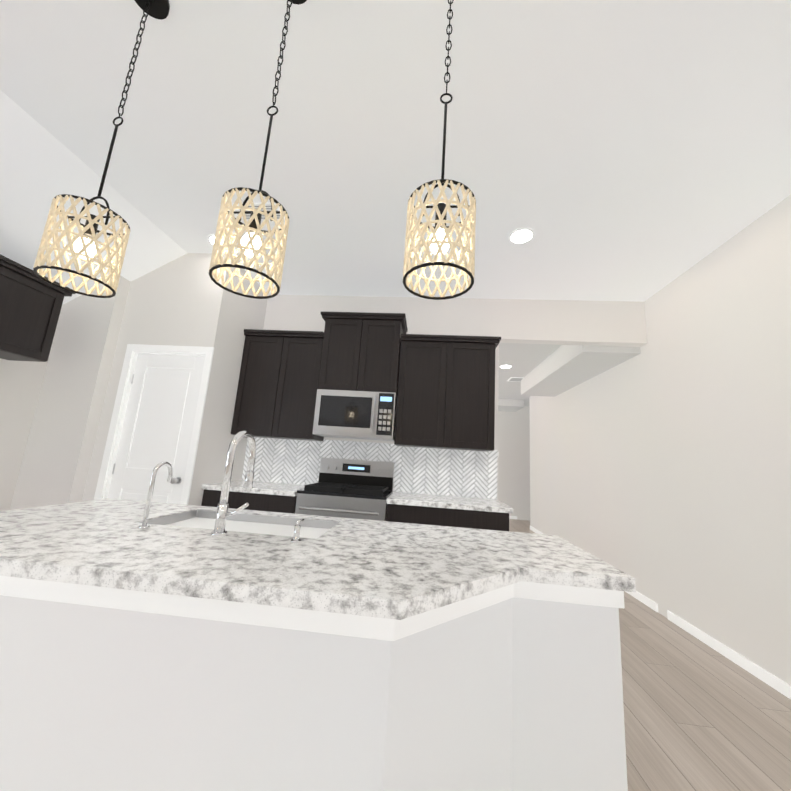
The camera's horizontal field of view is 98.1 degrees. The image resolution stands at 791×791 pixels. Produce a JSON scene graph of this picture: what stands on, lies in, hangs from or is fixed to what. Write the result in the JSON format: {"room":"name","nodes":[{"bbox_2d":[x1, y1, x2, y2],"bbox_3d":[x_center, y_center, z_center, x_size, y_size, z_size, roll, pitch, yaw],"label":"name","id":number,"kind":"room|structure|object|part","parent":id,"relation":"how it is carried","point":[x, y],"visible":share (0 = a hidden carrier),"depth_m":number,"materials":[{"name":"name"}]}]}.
{"room":"kitchen","nodes":[
{"label":"kitchen","id":0,"kind":"room"},
{"bbox_2d":[0,305,62,510],"bbox_3d":[-3.558,-0.585,-1.174,0.210,2.730,10.520,3,-11,6],"label":"wall","id":1,"kind":"structure","parent":0,"point":[21,382],"depth_m":2.82,"materials":[{"name":"paint"}]},
{"bbox_2d":[0,254,75,361],"bbox_3d":[-2.933,-0.670,2.332,0.390,0.630,1.027,3,-11,6],"label":"upper cabinet","id":2,"kind":"object","parent":1,"relation":"attached to","point":[31,302],"visible":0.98,"depth_m":2.57,"materials":[{"name":"brown wood"}]},
{"bbox_2d":[10,253,267,509],"bbox_3d":[-2.342,0.184,3.346,1.460,3.030,0.935,3,-11,6],"label":"wall","id":3,"kind":"structure","parent":0,"point":[141,379],"depth_m":3.04,"materials":[{"name":"paint"}]},
{"bbox_3d":[-2.087,0.589,2.901,0.829,2.107,0.119,3,-11,6],"label":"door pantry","id":4,"kind":"part","parent":3,"relation":"part of","materials":[{"name":"white wood"}]},
{"bbox_2d":[0,0,790,304],"bbox_3d":[0.319,-1.768,-1.291,7.830,0.855,10.520,3,-11,6],"label":"ceiling","id":5,"kind":"structure","parent":0,"point":[624,150],"depth_m":1.90,"materials":[{"name":"paint"}]},
{"bbox_2d":[33,0,169,297],"bbox_3d":[-1.041,-1.007,1.282,0.209,1.282,0.209,3,-11,6],"label":"pendant light","id":6,"kind":"object","parent":5,"relation":"hanging from","point":[84,241],"visible":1,"depth_m":1.17,"materials":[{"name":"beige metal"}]},
{"bbox_2d":[207,234,227,248],"bbox_3d":[-1.560,-1.362,3.041,0.196,0.008,0.196,3,-11,6],"label":"recessed light","id":7,"kind":"object","parent":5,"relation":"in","point":[210,238],"visible":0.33,"depth_m":3.00,"materials":[{"name":"white plastic"}]},
{"bbox_2d":[209,0,306,298],"bbox_3d":[-0.434,-0.982,1.203,0.209,1.282,0.209,3,-11,6],"label":"pendant light","id":8,"kind":"object","parent":5,"relation":"hanging from","point":[252,244],"visible":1,"depth_m":1.07,"materials":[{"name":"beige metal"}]},
{"bbox_2d":[232,203,284,220],"bbox_3d":[-1.038,-1.404,2.626,0.340,0.010,0.180,3,-11,6],"label":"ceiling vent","id":9,"kind":"object","parent":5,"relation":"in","point":[267,206],"visible":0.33,"depth_m":2.59,"materials":[{"name":"white metal"}]},
{"bbox_2d":[403,0,475,299],"bbox_3d":[0.166,-0.957,1.125,0.209,1.282,0.209,3,-11,6],"label":"pendant light","id":10,"kind":"object","parent":5,"relation":"hanging from","point":[440,239],"visible":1,"depth_m":0.98,"materials":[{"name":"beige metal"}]},
{"bbox_2d":[509,228,534,243],"bbox_3d":[0.996,-1.257,2.709,0.196,0.008,0.196,3,-11,6],"label":"recessed light","id":11,"kind":"object","parent":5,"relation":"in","point":[521,235],"visible":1,"depth_m":2.70,"materials":[{"name":"white plastic"}]},
{"bbox_2d":[242,295,646,498],"bbox_3d":[-0.189,0.382,3.652,5.700,3.030,0.128,3,-11,6],"label":"wall","id":12,"kind":"structure","parent":0,"point":[450,472],"depth_m":3.63,"materials":[{"name":"paint"}]},
{"bbox_2d":[231,329,323,440],"bbox_3d":[-1.157,-0.098,3.567,0.833,1.073,0.390,3,-11,6],"label":"upper cabinet","id":13,"kind":"object","parent":12,"relation":"attached to","point":[278,384],"visible":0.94,"depth_m":3.42,"materials":[{"name":"brown wood"}]},
{"bbox_2d":[318,311,407,394],"bbox_3d":[-0.334,-0.398,3.537,0.854,0.790,0.420,3,-11,6],"label":"upper cabinet","id":14,"kind":"object","parent":12,"relation":"attached to","point":[360,351],"visible":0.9,"depth_m":3.38,"materials":[{"name":"brown wood"}]},
{"bbox_2d":[312,389,396,440],"bbox_3d":[-0.375,0.202,3.405,0.762,0.435,0.463,3,-11,6],"label":"microwave","id":15,"kind":"object","parent":14,"relation":"attached to","point":[364,415],"visible":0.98,"depth_m":3.22,"materials":[{"name":"silver metal"}]},
{"bbox_2d":[242,434,497,498],"bbox_3d":[-0.298,0.722,3.535,2.633,0.477,0.008,3,-11,6],"label":"backsplash","id":16,"kind":"structure","parent":12,"relation":"attached to","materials":[{"name":"grey tile"}]},
{"bbox_2d":[394,334,500,450],"bbox_3d":[0.512,-0.019,3.404,0.961,1.073,0.390,3,-11,6],"label":"upper cabinet","id":17,"kind":"object","parent":12,"relation":"attached to","point":[446,393],"visible":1,"depth_m":3.26,"materials":[{"name":"brown wood"}]},
{"bbox_2d":[497,406,529,519],"bbox_3d":[2.744,1.024,6.067,3.180,3.030,5.350,3,-11,6],"label":"wall","id":18,"kind":"structure","parent":0,"point":[514,460],"depth_m":8.54,"materials":[{"name":"paint"}]},
{"bbox_3d":[2.175,2.920,8.357,1.540,0.075,0.015,3,-11,6],"label":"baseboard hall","id":19,"kind":"part","parent":18,"relation":"part of","materials":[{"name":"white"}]},
{"bbox_2d":[498,343,640,411],"bbox_3d":[2.829,-0.276,6.310,3.180,0.680,5.350,3,-11,6],"label":"ceiling","id":20,"kind":"structure","parent":0,"point":[526,371],"depth_m":4.78,"materials":[{"name":"paint"}]},
{"bbox_2d":[499,364,512,368],"bbox_3d":[1.731,-0.454,5.388,0.196,0.008,0.196,3,-11,6],"label":"recessed light","id":21,"kind":"object","parent":20,"relation":"in","point":[502,366],"depth_m":5.37,"materials":[{"name":"white plastic"}]},
{"bbox_2d":[506,376,528,381],"bbox_3d":[2.180,-0.285,6.134,0.300,0.010,0.300,3,-11,6],"label":"ceiling vent","id":22,"kind":"object","parent":20,"relation":"in","point":[511,378],"depth_m":6.11,"materials":[{"name":"white metal"}]},
{"bbox_2d":[509,519,790,790],"bbox_3d":[0.296,1.512,0.932,8.000,0.120,16.100,3,-11,6],"label":"floor","id":23,"kind":"structure","parent":0,"point":[699,715],"depth_m":1.83,"materials":[{"name":"brown wood"}]},
{"bbox_2d":[201,480,304,513],"bbox_3d":[-1.262,1.300,3.170,0.833,0.914,0.660,3,-11,6],"label":"base cabinet","id":24,"kind":"object","parent":23,"relation":"on","point":[271,497],"visible":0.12,"depth_m":2.94,"materials":[{"name":"wood"}]},
{"bbox_2d":[0,430,635,790],"bbox_3d":[-0.464,0.799,1.287,2.443,1.312,1.006,3,-11,6],"label":"kitchen island","id":25,"kind":"object","parent":23,"relation":"on","point":[148,645],"visible":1,"depth_m":0.88,"materials":[{"name":"paint"}]},
{"bbox_2d":[0,498,635,619],"bbox_3d":[-0.449,0.565,1.330,2.443,0.040,1.006,3,-11,6],"label":"island countertop","id":26,"kind":"structure","parent":25,"relation":"on","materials":[{"name":"stone"}]},
{"bbox_2d":[210,430,256,537],"bbox_3d":[-0.602,0.343,1.390,0.132,0.398,0.216,3,-11,6],"label":"faucet","id":27,"kind":"object","parent":26,"relation":"on","point":[219,531],"depth_m":1.31,"materials":[{"name":"silver metal"}]},
{"bbox_2d":[295,457,394,520],"bbox_3d":[-0.451,1.192,3.099,0.764,1.205,0.686,3,-11,6],"label":"range","id":28,"kind":"object","parent":23,"relation":"on","point":[352,488],"visible":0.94,"depth_m":2.94,"materials":[{"name":"silver metal"}]},
{"bbox_2d":[386,492,512,530],"bbox_3d":[0.431,1.380,3.004,1.009,0.914,0.660,3,-11,6],"label":"base cabinet","id":29,"kind":"object","parent":23,"relation":"on","point":[455,511],"visible":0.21,"depth_m":2.78,"materials":[{"name":"wood"}]},
{"bbox_2d":[529,195,790,698],"bbox_3d":[2.596,0.552,3.588,0.135,3.030,7.664,3,-11,6],"label":"wall","id":30,"kind":"structure","parent":0,"point":[660,468],"depth_m":2.77,"materials":[{"name":"paint"}]}
]}

